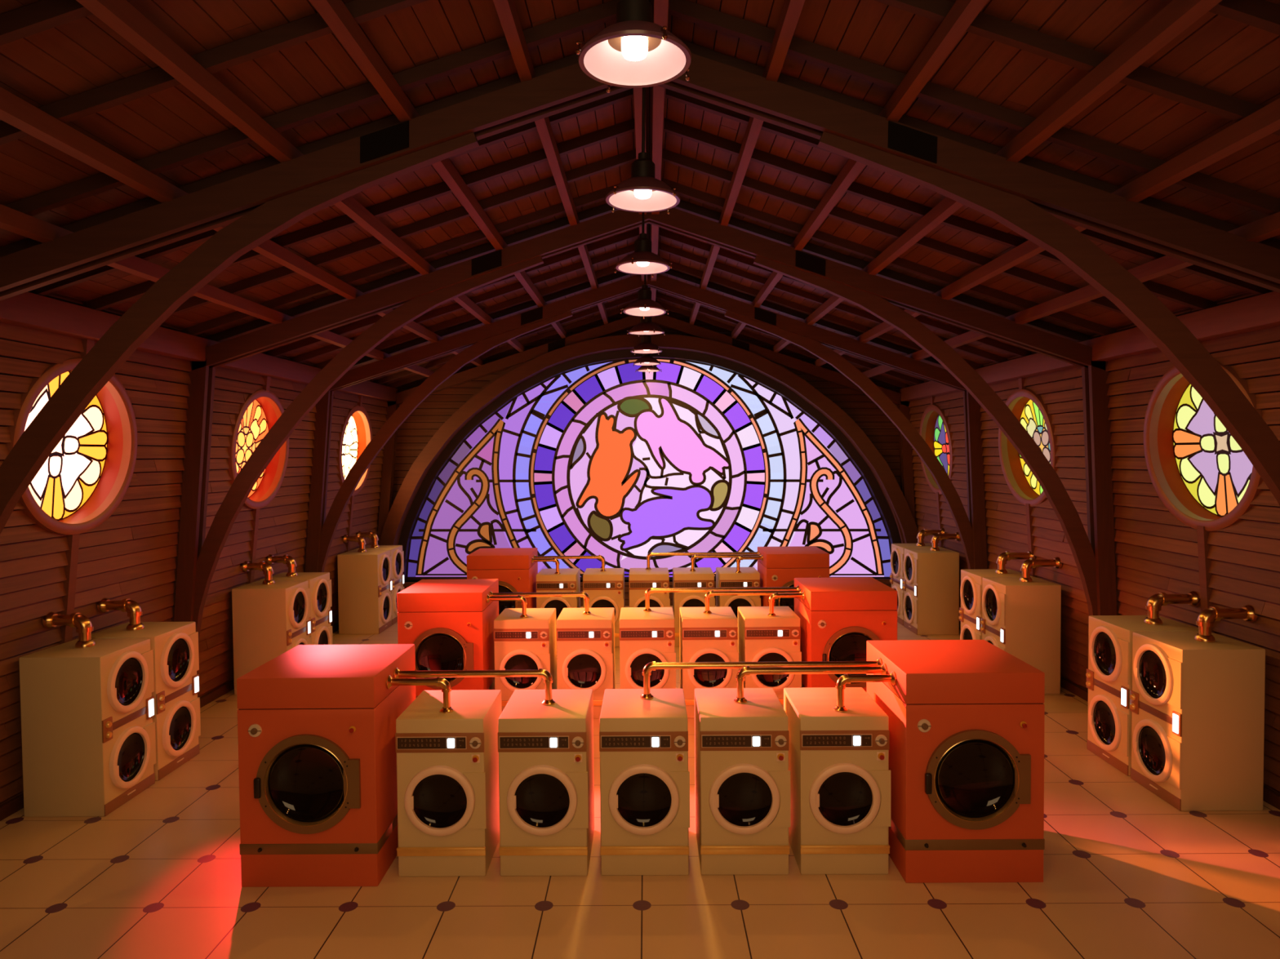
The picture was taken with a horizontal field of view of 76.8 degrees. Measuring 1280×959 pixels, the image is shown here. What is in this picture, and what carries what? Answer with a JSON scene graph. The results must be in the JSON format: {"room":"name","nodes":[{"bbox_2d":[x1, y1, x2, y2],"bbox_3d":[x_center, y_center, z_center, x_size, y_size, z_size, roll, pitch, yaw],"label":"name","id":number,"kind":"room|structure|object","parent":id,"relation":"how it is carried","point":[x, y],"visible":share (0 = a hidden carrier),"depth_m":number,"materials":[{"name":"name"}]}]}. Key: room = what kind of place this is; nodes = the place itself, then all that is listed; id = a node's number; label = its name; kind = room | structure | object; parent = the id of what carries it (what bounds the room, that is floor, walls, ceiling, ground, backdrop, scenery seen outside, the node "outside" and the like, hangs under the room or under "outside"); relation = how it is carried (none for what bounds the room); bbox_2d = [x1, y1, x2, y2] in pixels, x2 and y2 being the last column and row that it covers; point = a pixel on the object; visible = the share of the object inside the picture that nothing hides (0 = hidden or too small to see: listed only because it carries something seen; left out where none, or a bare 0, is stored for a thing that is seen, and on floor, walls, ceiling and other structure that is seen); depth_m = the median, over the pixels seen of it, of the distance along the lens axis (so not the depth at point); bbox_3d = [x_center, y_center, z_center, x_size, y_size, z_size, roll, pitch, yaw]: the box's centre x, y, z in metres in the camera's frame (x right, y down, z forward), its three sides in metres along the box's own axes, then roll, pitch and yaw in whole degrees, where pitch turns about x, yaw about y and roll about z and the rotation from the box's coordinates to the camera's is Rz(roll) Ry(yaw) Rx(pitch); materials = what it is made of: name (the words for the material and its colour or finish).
{"room":"laundry","nodes":[
{"label":"laundry","id":0,"kind":"room"},
{"bbox_2d":[0,291,400,805],"bbox_3d":[-4.710,0.475,6.304,0.599,4.257,16.801,0,2,1],"label":"wall","id":1,"kind":"structure","parent":0,"point":[132,554],"depth_m":7.68,"materials":[{"name":"brown wood"}]},
{"bbox_2d":[0,358,137,534],"bbox_3d":[-4.748,-0.275,6.701,0.374,1.466,1.470,0,2,1],"label":"window","id":2,"kind":"structure","parent":1,"relation":"in","point":[88,474],"depth_m":6.99,"materials":[{"name":"glass"}]},
{"bbox_2d":[0,622,338,821],"bbox_3d":[-4.903,2.553,6.369,0.052,0.101,16.800,0,2,1],"label":"baseboard","id":3,"kind":"structure","parent":1,"relation":"attached to","point":[15,804],"depth_m":8.94,"materials":[{"name":"brown wood"}]},
{"bbox_2d":[211,389,288,509],"bbox_3d":[-4.714,-0.371,9.829,0.374,1.466,1.470,0,2,1],"label":"window","id":4,"kind":"structure","parent":1,"relation":"in","point":[261,409],"depth_m":10.02,"materials":[{"name":"glass"}]},
{"bbox_2d":[328,404,372,495],"bbox_3d":[-4.679,-0.469,13.008,0.374,1.466,1.470,0,2,1],"label":"window","id":5,"kind":"structure","parent":1,"relation":"in","point":[356,434],"depth_m":13.29,"materials":[{"name":"glass"}]},
{"bbox_2d":[0,0,1279,388],"bbox_3d":[0.045,-2.086,6.251,10.272,1.766,17.000,0,2,0],"label":"ceiling","id":6,"kind":"structure","parent":0,"point":[281,59],"depth_m":5.07,"materials":[{"name":"brown wood"}]},
{"bbox_2d":[0,204,434,377],"bbox_3d":[-3.680,-1.571,6.233,0.072,0.112,16.800,0,2,1],"label":"ceiling beam","id":7,"kind":"structure","parent":6,"relation":"attached to","point":[12,220],"depth_m":6.12,"materials":[{"name":"brown wood"}]},
{"bbox_2d":[0,86,484,366],"bbox_3d":[-2.931,-1.817,6.220,0.072,0.112,16.800,0,2,1],"label":"ceiling beam","id":8,"kind":"structure","parent":6,"relation":"attached to","point":[15,111],"depth_m":4.55,"materials":[{"name":"brown wood"}]},
{"bbox_2d":[76,0,526,352],"bbox_3d":[-2.183,-2.062,6.207,0.072,0.111,16.800,0,2,1],"label":"ceiling beam","id":9,"kind":"structure","parent":6,"relation":"attached to","point":[120,15],"depth_m":4.21,"materials":[{"name":"brown wood"}]},
{"bbox_2d":[309,0,567,338],"bbox_3d":[-1.435,-2.307,6.195,0.072,0.111,16.800,0,2,1],"label":"ceiling beam","id":10,"kind":"structure","parent":6,"relation":"attached to","point":[335,14],"depth_m":4.67,"materials":[{"name":"brown wood"}]},
{"bbox_2d":[493,0,608,324],"bbox_3d":[-0.687,-2.550,6.182,0.072,0.111,16.800,0,2,1],"label":"ceiling beam","id":11,"kind":"structure","parent":6,"relation":"attached to","point":[506,10],"depth_m":5.81,"materials":[{"name":"brown wood"}]},
{"bbox_2d":[635,365,662,373],"bbox_3d":[0.150,-2.241,14.068,0.411,0.734,0.410,1,2,32],"label":"pendant lamp","id":12,"kind":"object","parent":6,"relation":"hanging from","point":[649,369],"visible":0.73,"depth_m":13.97,"materials":[{"name":"brown"}]},
{"bbox_2d":[633,0,668,318],"bbox_3d":[0.071,-2.722,6.171,0.215,0.233,16.801,0,2,1],"label":"ridge beam","id":13,"kind":"structure","parent":6,"relation":"attached to","point":[660,6],"depth_m":5.94,"materials":[{"name":"brown wood"}]},
{"bbox_2d":[575,0,691,93],"bbox_3d":[-0.026,-2.230,3.494,0.495,0.884,0.494,0,2,0],"label":"pendant lamp","id":14,"kind":"object","parent":13,"relation":"hanging from","point":[634,51],"visible":1,"depth_m":3.53,"materials":[{"name":"metal"}]},
{"bbox_2d":[608,35,661,51],"bbox_3d":[-0.023,-1.918,3.503,0.236,0.024,0.236,0,2,0],"label":"socket","id":15,"kind":"object","parent":14,"relation":"attached to","point":[654,43],"depth_m":3.52,"materials":[{"name":"brown metal"}]},
{"bbox_2d":[604,87,680,213],"bbox_3d":[0.023,-2.247,5.289,0.495,0.884,0.494,0,1,-21],"label":"pendant lamp","id":16,"kind":"object","parent":13,"relation":"hanging from","point":[641,193],"visible":1,"depth_m":5.28,"materials":[{"name":"brown"}]},
{"bbox_2d":[613,212,672,277],"bbox_3d":[0.029,-2.328,7.290,0.495,0.884,0.494,-1,1,-42],"label":"pendant lamp","id":17,"kind":"object","parent":13,"relation":"hanging from","point":[642,260],"visible":1,"depth_m":7.25,"materials":[{"name":"brown"}]},
{"bbox_2d":[620,274,668,319],"bbox_3d":[0.049,-2.321,9.186,0.494,0.894,0.493,0,2,29],"label":"pendant lamp","id":18,"kind":"object","parent":13,"relation":"hanging from","point":[644,306],"visible":1,"depth_m":9.15,"materials":[{"name":"brown metal"}]},
{"bbox_2d":[626,274,665,336],"bbox_3d":[0.080,-2.381,10.833,0.494,0.895,0.493,1,2,37],"label":"pendant lamp","id":19,"kind":"object","parent":13,"relation":"hanging from","point":[646,326],"visible":0.94,"depth_m":10.74,"materials":[{"name":"brown"}]},
{"bbox_2d":[630,334,662,355],"bbox_3d":[0.095,-2.405,12.534,0.494,0.884,0.495,-1,2,-16],"label":"pendant lamp","id":20,"kind":"object","parent":13,"relation":"hanging from","point":[646,346],"visible":0.94,"depth_m":12.46,"materials":[{"name":"brown metal"}]},
{"bbox_2d":[633,353,661,366],"bbox_3d":[0.110,-2.323,13.540,0.455,0.813,0.456,-2,2,-37],"label":"pendant lamp","id":21,"kind":"object","parent":13,"relation":"hanging from","point":[646,359],"visible":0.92,"depth_m":13.46,"materials":[{"name":"brown metal"}]},
{"bbox_2d":[688,0,804,324],"bbox_3d":[0.824,-2.543,6.171,0.072,0.112,16.800,0,2,1],"label":"ceiling beam","id":22,"kind":"structure","parent":6,"relation":"attached to","point":[792,9],"depth_m":5.77,"materials":[{"name":"brown wood"}]},
{"bbox_2d":[729,0,988,338],"bbox_3d":[1.565,-2.295,6.174,0.072,0.112,16.800,0,2,1],"label":"ceiling beam","id":23,"kind":"structure","parent":6,"relation":"attached to","point":[962,13],"depth_m":4.64,"materials":[{"name":"brown wood"}]},
{"bbox_2d":[771,0,1222,352],"bbox_3d":[2.307,-2.048,6.176,0.072,0.112,16.800,0,2,1],"label":"ceiling beam","id":24,"kind":"structure","parent":6,"relation":"attached to","point":[1177,15],"depth_m":4.17,"materials":[{"name":"brown wood"}]},
{"bbox_2d":[812,97,1279,366],"bbox_3d":[3.049,-1.802,6.179,0.072,0.112,16.800,0,2,1],"label":"ceiling beam","id":25,"kind":"structure","parent":6,"relation":"attached to","point":[1265,121],"depth_m":4.62,"materials":[{"name":"brown wood"}]},
{"bbox_2d":[862,211,1279,377],"bbox_3d":[3.791,-1.556,6.181,0.072,0.111,16.800,0,2,1],"label":"ceiling beam","id":26,"kind":"structure","parent":6,"relation":"attached to","point":[1268,227],"depth_m":6.78,"materials":[{"name":"brown wood"}]},
{"bbox_2d":[0,605,1279,958],"bbox_3d":[0.073,2.555,6.534,10.500,0.001,17.200,0,2,0],"label":"floor","id":27,"kind":"structure","parent":0,"point":[1128,873],"depth_m":4.99,"materials":[{"name":"tile"}]},
{"bbox_2d":[18,638,155,817],"bbox_3d":[-4.426,1.974,6.524,0.666,1.242,0.641,0,2,0],"label":"dryer","id":28,"kind":"object","parent":27,"relation":"on","point":[88,726],"visible":1,"depth_m":6.22,"materials":[{"name":"beige paint"}]},
{"bbox_2d":[42,611,95,648],"bbox_3d":[-4.611,1.211,6.545,0.361,0.282,0.140,0,2,0],"label":"pipe","id":29,"kind":"object","parent":28,"relation":"on","point":[82,624],"visible":1,"depth_m":6.50,"materials":[{"name":"metal"}]},
{"bbox_2d":[91,622,200,780],"bbox_3d":[-4.421,1.952,7.211,0.666,1.242,0.641,0,2,0],"label":"dryer","id":30,"kind":"object","parent":27,"relation":"on","point":[175,645],"visible":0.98,"depth_m":7.19,"materials":[{"name":"beige paint"}]},
{"bbox_2d":[97,597,144,631],"bbox_3d":[-4.605,1.192,7.187,0.359,0.282,0.140,0,2,0],"label":"pipe","id":31,"kind":"object","parent":30,"relation":"on","point":[133,609],"visible":1,"depth_m":7.15,"materials":[{"name":"metal"}]},
{"bbox_2d":[231,580,311,695],"bbox_3d":[-4.389,1.877,9.677,0.666,1.242,0.641,0,2,0],"label":"dryer","id":32,"kind":"object","parent":27,"relation":"on","point":[269,621],"visible":0.62,"depth_m":9.36,"materials":[{"name":"beige paint"}]},
{"bbox_2d":[240,560,275,584],"bbox_3d":[-4.575,1.114,9.699,0.364,0.282,0.140,0,2,0],"label":"pipe","id":33,"kind":"object","parent":32,"relation":"on","point":[267,570],"visible":1,"depth_m":9.66,"materials":[{"name":"metal"}]},
{"bbox_2d":[260,572,333,644],"bbox_3d":[-4.384,1.855,10.357,0.666,1.242,0.641,0,2,0],"label":"dryer","id":34,"kind":"object","parent":27,"relation":"on","point":[319,583],"visible":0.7,"depth_m":10.37,"materials":[{"name":"beige paint"}]},
{"bbox_2d":[266,554,297,577],"bbox_3d":[-4.569,1.095,10.333,0.361,0.282,0.140,0,2,0],"label":"pipe","id":35,"kind":"object","parent":34,"relation":"on","point":[291,563],"visible":0.98,"depth_m":10.29,"materials":[{"name":"metal"}]},
{"bbox_2d":[236,644,416,887],"bbox_3d":[-2.123,1.927,5.596,0.886,1.352,0.968,0,2,0],"label":"washing machine","id":36,"kind":"object","parent":27,"relation":"on","point":[317,723],"visible":0.98,"depth_m":5.17,"materials":[{"name":"orange paint"}]},
{"bbox_2d":[337,550,392,634],"bbox_3d":[-4.362,1.778,12.866,0.666,1.242,0.641,0,2,0],"label":"dryer","id":37,"kind":"object","parent":27,"relation":"on","point":[365,597],"visible":1,"depth_m":12.56,"materials":[{"name":"beige paint"}]},
{"bbox_2d":[342,534,366,552],"bbox_3d":[-4.544,1.016,12.887,0.356,0.282,0.140,0,2,0],"label":"pipe","id":38,"kind":"object","parent":37,"relation":"on","point":[360,540],"visible":1,"depth_m":12.85,"materials":[{"name":"gold metal"}]},
{"bbox_2d":[353,545,404,625],"bbox_3d":[-4.357,1.758,13.525,0.666,1.242,0.641,0,2,0],"label":"dryer","id":39,"kind":"object","parent":27,"relation":"on","point":[397,553],"visible":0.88,"depth_m":13.43,"materials":[{"name":"beige paint"}]},
{"bbox_2d":[356,530,379,547],"bbox_3d":[-4.538,0.997,13.502,0.353,0.282,0.140,0,2,0],"label":"pipe","id":40,"kind":"object","parent":39,"relation":"on","point":[374,537],"visible":0.92,"depth_m":13.46,"materials":[{"name":"gold metal"}]},
{"bbox_2d":[395,689,501,876],"bbox_3d":[-1.297,2.074,5.585,0.586,1.045,0.697,0,2,0],"label":"washing machine","id":41,"kind":"object","parent":27,"relation":"on","point":[447,764],"visible":0.99,"depth_m":5.28,"materials":[{"name":"beige paint"}]},
{"bbox_2d":[386,675,453,713],"bbox_3d":[-1.469,1.434,5.415,0.437,0.245,0.092,0,2,0],"label":"pipe","id":42,"kind":"object","parent":41,"relation":"on","point":[443,683],"visible":1,"depth_m":5.39,"materials":[{"name":"gold metal"}]},
{"bbox_2d":[397,578,498,697],"bbox_3d":[-2.054,1.829,8.767,0.886,1.352,0.968,0,2,0],"label":"dryer","id":43,"kind":"object","parent":27,"relation":"on","point":[449,623],"visible":0.65,"depth_m":8.32,"materials":[{"name":"orange paint"}]},
{"bbox_2d":[466,547,537,614],"bbox_3d":[-1.997,1.734,11.835,0.886,1.352,0.968,0,2,0],"label":"dryer","id":44,"kind":"object","parent":27,"relation":"on","point":[513,568],"visible":0.32,"depth_m":11.38,"materials":[{"name":"orange paint"}]},
{"bbox_2d":[493,608,556,713],"bbox_3d":[-1.225,1.976,8.728,0.586,1.045,0.697,0,2,1],"label":"washing machine","id":45,"kind":"object","parent":27,"relation":"on","point":[529,643],"visible":0.8,"depth_m":8.41,"materials":[{"name":"beige paint"}]},
{"bbox_2d":[486,594,528,617],"bbox_3d":[-1.400,1.337,8.553,0.438,0.245,0.092,0,2,0],"label":"pipe","id":46,"kind":"object","parent":45,"relation":"on","point":[519,598],"visible":1,"depth_m":8.53,"materials":[{"name":"gold metal"}]},
{"bbox_2d":[497,688,594,875],"bbox_3d":[-0.627,2.068,5.580,0.586,1.045,0.697,0,2,1],"label":"washing machine","id":47,"kind":"object","parent":27,"relation":"on","point":[546,775],"visible":1,"depth_m":5.27,"materials":[{"name":"beige paint"}]},
{"bbox_2d":[393,667,555,705],"bbox_3d":[-1.136,1.422,5.572,1.101,0.254,0.092,0,2,0],"label":"pipe","id":48,"kind":"object","parent":47,"relation":"attached to","point":[541,673],"visible":0.98,"depth_m":5.55,"materials":[{"name":"gold metal"}]},
{"bbox_2d":[535,568,580,632],"bbox_3d":[-1.191,1.879,11.881,0.586,1.045,0.697,0,2,1],"label":"washing machine","id":49,"kind":"object","parent":27,"relation":"on","point":[569,580],"visible":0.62,"depth_m":11.56,"materials":[{"name":"beige paint"}]},
{"bbox_2d":[531,557,560,574],"bbox_3d":[-1.353,1.241,11.661,0.417,0.245,0.092,0,2,0],"label":"pipe","id":50,"kind":"object","parent":49,"relation":"on","point":[556,561],"visible":1,"depth_m":11.64,"materials":[{"name":"metal"}]},
{"bbox_2d":[555,608,615,719],"bbox_3d":[-0.571,1.971,8.723,0.586,1.045,0.697,0,2,1],"label":"washing machine","id":51,"kind":"object","parent":27,"relation":"on","point":[585,643],"visible":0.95,"depth_m":8.40,"materials":[{"name":"beige paint"}]},
{"bbox_2d":[488,591,591,614],"bbox_3d":[-1.073,1.325,8.710,1.090,0.254,0.092,0,2,0],"label":"pipe","id":52,"kind":"object","parent":51,"relation":"attached to","point":[582,594],"visible":0.93,"depth_m":8.69,"materials":[{"name":"gold metal"}]},
{"bbox_2d":[582,568,624,647],"bbox_3d":[-0.520,1.873,11.876,0.586,1.045,0.697,0,2,1],"label":"washing machine","id":53,"kind":"object","parent":27,"relation":"on","point":[605,589],"visible":0.66,"depth_m":11.55,"materials":[{"name":"beige paint"}]},
{"bbox_2d":[533,554,606,571],"bbox_3d":[-1.028,1.227,11.878,1.065,0.254,0.092,0,2,0],"label":"pipe","id":54,"kind":"object","parent":53,"relation":"attached to","point":[599,557],"visible":0.94,"depth_m":11.86,"materials":[{"name":"metal"}]},
{"bbox_2d":[0,53,1279,534],"bbox_3d":[-0.035,-0.059,5.137,9.771,5.316,0.192,0,2,0],"label":"roof truss","id":55,"kind":"object","parent":27,"relation":"on","point":[1033,203],"visible":0.92,"depth_m":5.04,"materials":[{"name":"brown wood"}]},
{"bbox_2d":[599,688,689,875],"bbox_3d":[0.034,2.062,5.575,0.586,1.045,0.697,0,2,1],"label":"washing machine","id":56,"kind":"object","parent":27,"relation":"on","point":[645,775],"visible":1,"depth_m":5.27,"materials":[{"name":"beige paint"}]},
{"bbox_2d":[640,657,882,699],"bbox_3d":[0.846,1.394,5.677,1.690,0.268,0.092,0,2,0],"label":"pipe","id":57,"kind":"object","parent":56,"relation":"attached to","point":[646,673],"visible":0.9,"depth_m":5.66,"materials":[{"name":"gold metal"}]},
{"bbox_2d":[173,207,1116,674],"bbox_3d":[0.000,-0.156,8.276,9.771,5.316,0.192,0,2,0],"label":"roof truss","id":58,"kind":"object","parent":27,"relation":"on","point":[1094,555],"visible":0.75,"depth_m":8.19,"materials":[{"name":"brown wood"}]},
{"bbox_2d":[304,273,987,572],"bbox_3d":[0.035,-0.253,11.414,9.771,5.316,0.192,0,2,0],"label":"roof truss","id":59,"kind":"object","parent":27,"relation":"on","point":[971,529],"visible":0.73,"depth_m":11.33,"materials":[{"name":"brown wood"}]},
{"bbox_2d":[377,314,915,545],"bbox_3d":[0.068,-0.346,14.432,9.771,5.316,0.192,0,2,0],"label":"roof truss","id":60,"kind":"object","parent":27,"relation":"on","point":[511,362],"visible":0.41,"depth_m":14.31,"materials":[{"name":"brown wood"}]},
{"bbox_2d":[619,607,675,688],"bbox_3d":[0.082,1.965,8.718,0.586,1.045,0.697,0,2,0],"label":"washing machine","id":61,"kind":"object","parent":27,"relation":"on","point":[646,637],"visible":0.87,"depth_m":8.40,"materials":[{"name":"beige paint"}]},
{"bbox_2d":[643,585,799,611],"bbox_3d":[0.886,1.297,8.831,1.701,0.268,0.092,0,2,0],"label":"pipe","id":62,"kind":"object","parent":61,"relation":"attached to","point":[647,594],"visible":0.91,"depth_m":8.81,"materials":[{"name":"metal"}]},
{"bbox_2d":[628,568,670,607],"bbox_3d":[0.139,1.868,11.871,0.586,1.045,0.697,0,2,0],"label":"washing machine","id":63,"kind":"object","parent":27,"relation":"on","point":[641,580],"visible":0.57,"depth_m":11.55,"materials":[{"name":"beige paint"}]},
{"bbox_2d":[645,550,759,569],"bbox_3d":[0.924,1.198,12.034,1.689,0.268,0.092,0,2,0],"label":"pipe","id":64,"kind":"object","parent":63,"relation":"attached to","point":[651,554],"visible":0.91,"depth_m":12.01,"materials":[{"name":"gold metal"}]},
{"bbox_2d":[672,567,715,646],"bbox_3d":[0.784,1.862,11.867,0.586,1.045,0.697,0,2,1],"label":"washing machine","id":65,"kind":"object","parent":27,"relation":"on","point":[703,577],"visible":0.59,"depth_m":11.55,"materials":[{"name":"beige paint"}]},
{"bbox_2d":[689,552,760,571],"bbox_3d":[1.247,1.207,11.832,1.040,0.256,0.092,0,2,0],"label":"pipe","id":66,"kind":"object","parent":65,"relation":"attached to","point":[694,557],"visible":0.93,"depth_m":11.81,"materials":[{"name":"gold metal"}]},
{"bbox_2d":[679,606,738,718],"bbox_3d":[0.736,1.959,8.713,0.586,1.045,0.697,0,2,0],"label":"washing machine","id":67,"kind":"object","parent":27,"relation":"on","point":[713,637],"visible":0.8,"depth_m":8.39,"materials":[{"name":"beige paint"}]},
{"bbox_2d":[702,588,802,613],"bbox_3d":[1.207,1.304,8.678,1.057,0.256,0.092,0,2,0],"label":"pipe","id":68,"kind":"object","parent":67,"relation":"attached to","point":[711,593],"visible":0.93,"depth_m":8.66,"materials":[{"name":"metal"}]},
{"bbox_2d":[715,567,760,626],"bbox_3d":[1.438,1.856,11.862,0.586,1.045,0.697,0,2,1],"label":"washing machine","id":69,"kind":"object","parent":27,"relation":"on","point":[726,577],"visible":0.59,"depth_m":11.54,"materials":[{"name":"beige paint"}]},
{"bbox_2d":[735,555,763,573],"bbox_3d":[1.567,1.211,11.620,0.397,0.256,0.092,0,2,0],"label":"pipe","id":70,"kind":"object","parent":69,"relation":"on","point":[739,559],"visible":1,"depth_m":11.60,"materials":[{"name":"gold metal"}]},
{"bbox_2d":[694,688,790,875],"bbox_3d":[0.689,2.056,5.570,0.586,1.045,0.697,0,2,1],"label":"washing machine","id":71,"kind":"object","parent":27,"relation":"on","point":[742,774],"visible":1,"depth_m":5.26,"materials":[{"name":"beige paint"}]},
{"bbox_2d":[733,663,887,703],"bbox_3d":[1.168,1.400,5.570,1.044,0.256,0.092,0,2,0],"label":"pipe","id":72,"kind":"object","parent":71,"relation":"attached to","point":[746,671],"visible":0.98,"depth_m":5.55,"materials":[{"name":"gold metal"}]},
{"bbox_2d":[737,606,801,708],"bbox_3d":[1.386,1.954,8.709,0.586,1.045,0.697,0,2,0],"label":"washing machine","id":73,"kind":"object","parent":27,"relation":"on","point":[762,637],"visible":0.73,"depth_m":8.39,"materials":[{"name":"beige paint"}]},
{"bbox_2d":[767,591,805,616],"bbox_3d":[1.538,1.307,8.511,0.393,0.256,0.092,0,2,0],"label":"pipe","id":74,"kind":"object","parent":73,"relation":"on","point":[775,596],"visible":1,"depth_m":8.49,"materials":[{"name":"metal"}]},
{"bbox_2d":[757,546,829,612],"bbox_3d":[2.212,1.700,11.714,0.886,1.352,0.968,0,2,0],"label":"dryer","id":75,"kind":"object","parent":27,"relation":"on","point":[780,566],"visible":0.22,"depth_m":11.26,"materials":[{"name":"orange paint"}]},
{"bbox_2d":[783,687,890,874],"bbox_3d":[1.340,2.051,5.565,0.586,1.045,0.697,0,2,1],"label":"washing machine","id":76,"kind":"object","parent":27,"relation":"on","point":[838,762],"visible":0.99,"depth_m":5.26,"materials":[{"name":"beige paint"}]},
{"bbox_2d":[833,671,896,712],"bbox_3d":[1.487,1.404,5.363,0.403,0.256,0.092,0,2,0],"label":"pipe","id":77,"kind":"object","parent":76,"relation":"on","point":[847,678],"visible":1,"depth_m":5.34,"materials":[{"name":"gold metal"}]},
{"bbox_2d":[794,577,897,692],"bbox_3d":[2.180,1.795,8.646,0.886,1.352,0.968,0,2,0],"label":"dryer","id":78,"kind":"object","parent":27,"relation":"on","point":[838,616],"visible":0.56,"depth_m":8.20,"materials":[{"name":"orange paint"}]},
{"bbox_2d":[889,543,941,625],"bbox_3d":[4.477,1.692,13.123,0.666,1.242,0.641,0,2,0],"label":"dryer","id":79,"kind":"object","parent":27,"relation":"on","point":[897,556],"visible":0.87,"depth_m":12.99,"materials":[{"name":"beige paint"}]},
{"bbox_2d":[915,528,945,546],"bbox_3d":[4.689,0.929,13.050,0.443,0.282,0.140,0,2,0],"label":"pipe","id":80,"kind":"object","parent":79,"relation":"attached to","point":[922,534],"visible":0.94,"depth_m":13.01,"materials":[{"name":"metal"}]},
{"bbox_2d":[902,547,959,635],"bbox_3d":[4.472,1.713,12.459,0.666,1.242,0.641,0,2,0],"label":"dryer","id":81,"kind":"object","parent":27,"relation":"on","point":[931,583],"visible":1,"depth_m":12.15,"materials":[{"name":"beige paint"}]},
{"bbox_2d":[929,532,960,551],"bbox_3d":[4.684,0.949,12.405,0.440,0.282,0.140,0,2,0],"label":"pipe","id":82,"kind":"object","parent":81,"relation":"attached to","point":[935,540],"visible":0.96,"depth_m":12.37,"materials":[{"name":"gold metal"}]},
{"bbox_2d":[866,640,1044,883],"bbox_3d":[2.136,1.890,5.575,0.886,1.352,0.968,0,2,0],"label":"washing machine","id":83,"kind":"object","parent":27,"relation":"on","point":[966,717],"visible":0.99,"depth_m":5.15,"materials":[{"name":"orange paint"}]},
{"bbox_2d":[958,568,1032,639],"bbox_3d":[4.433,1.785,10.105,0.666,1.242,0.641,0,2,0],"label":"dryer","id":84,"kind":"object","parent":27,"relation":"on","point":[970,617],"visible":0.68,"depth_m":10.08,"materials":[{"name":"beige paint"}]},
{"bbox_2d":[995,551,1035,573],"bbox_3d":[4.651,1.022,10.031,0.454,0.282,0.140,0,2,0],"label":"pipe","id":85,"kind":"object","parent":84,"relation":"attached to","point":[1002,560],"visible":0.95,"depth_m":9.99,"materials":[{"name":"gold metal"}]},
{"bbox_2d":[980,577,1061,693],"bbox_3d":[4.428,1.806,9.440,0.666,1.242,0.641,0,2,0],"label":"dryer","id":86,"kind":"object","parent":27,"relation":"on","point":[1022,620],"visible":0.7,"depth_m":9.13,"materials":[{"name":"beige paint"}]},
{"bbox_2d":[1019,556,1062,582],"bbox_3d":[4.645,1.042,9.387,0.451,0.282,0.140,0,2,0],"label":"pipe","id":87,"kind":"object","parent":86,"relation":"attached to","point":[1027,566],"visible":1,"depth_m":9.35,"materials":[{"name":"metal"}]},
{"bbox_2d":[1085,615,1198,776],"bbox_3d":[4.419,1.877,7.116,0.666,1.242,0.641,0,2,0],"label":"dryer","id":88,"kind":"object","parent":27,"relation":"on","point":[1108,674],"visible":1,"depth_m":7.09,"materials":[{"name":"beige paint"}]},
{"bbox_2d":[1143,591,1200,625],"bbox_3d":[4.627,1.115,7.043,0.435,0.282,0.140,0,2,0],"label":"pipe","id":89,"kind":"object","parent":88,"relation":"attached to","point":[1154,603],"visible":1,"depth_m":7.00,"materials":[{"name":"metal"}]},
{"bbox_2d":[1129,631,1265,811],"bbox_3d":[4.414,1.898,6.447,0.666,1.242,0.641,0,2,0],"label":"dryer","id":90,"kind":"object","parent":27,"relation":"on","point":[1197,708],"visible":1,"depth_m":6.14,"materials":[{"name":"beige paint"}]},
{"bbox_2d":[1194,604,1257,642],"bbox_3d":[4.621,1.135,6.393,0.432,0.282,0.140,0,2,0],"label":"pipe","id":91,"kind":"object","parent":90,"relation":"attached to","point":[1206,618],"visible":1,"depth_m":6.35,"materials":[{"name":"gold metal"}]},
{"bbox_2d":[392,308,901,606],"bbox_3d":[0.069,-0.481,14.646,9.960,5.571,0.056,0,2,0],"label":"wall","id":92,"kind":"structure","parent":0,"point":[842,397],"depth_m":14.60,"materials":[{"name":"brown wood"}]},
{"bbox_2d":[379,333,918,582],"bbox_3d":[0.152,-0.181,14.553,9.794,5.101,0.540,0,2,0],"label":"window","id":93,"kind":"structure","parent":92,"relation":"in","point":[572,451],"depth_m":14.76,"materials":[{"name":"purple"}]},
{"bbox_2d":[896,291,1279,794],"bbox_3d":[4.762,0.443,6.235,0.436,4.158,16.801,0,2,1],"label":"wall","id":94,"kind":"structure","parent":0,"point":[1237,565],"depth_m":7.80,"materials":[{"name":"brown wood"}]},
{"bbox_2d":[919,404,965,494],"bbox_3d":[4.906,-0.489,13.110,0.374,1.466,1.470,0,2,0],"label":"window","id":95,"kind":"structure","parent":94,"relation":"in","point":[935,429],"depth_m":13.39,"materials":[{"name":"glass"}]},
{"bbox_2d":[998,388,1074,506],"bbox_3d":[4.871,-0.393,9.981,0.374,1.466,1.470,0,2,0],"label":"window","id":96,"kind":"structure","parent":94,"relation":"in","point":[1028,406],"depth_m":10.22,"materials":[{"name":"glass"}]},
{"bbox_2d":[959,622,1279,809],"bbox_3d":[4.907,2.470,6.297,0.052,0.099,16.800,0,2,1],"label":"baseboard","id":97,"kind":"structure","parent":94,"relation":"attached to","point":[1270,797],"depth_m":8.88,"materials":[{"name":"brown wood"}]},
{"bbox_2d":[1143,360,1279,531],"bbox_3d":[4.837,-0.296,6.843,0.374,1.466,1.470,0,2,0],"label":"window","id":98,"kind":"structure","parent":94,"relation":"in","point":[1200,473],"depth_m":7.14,"materials":[{"name":"glass"}]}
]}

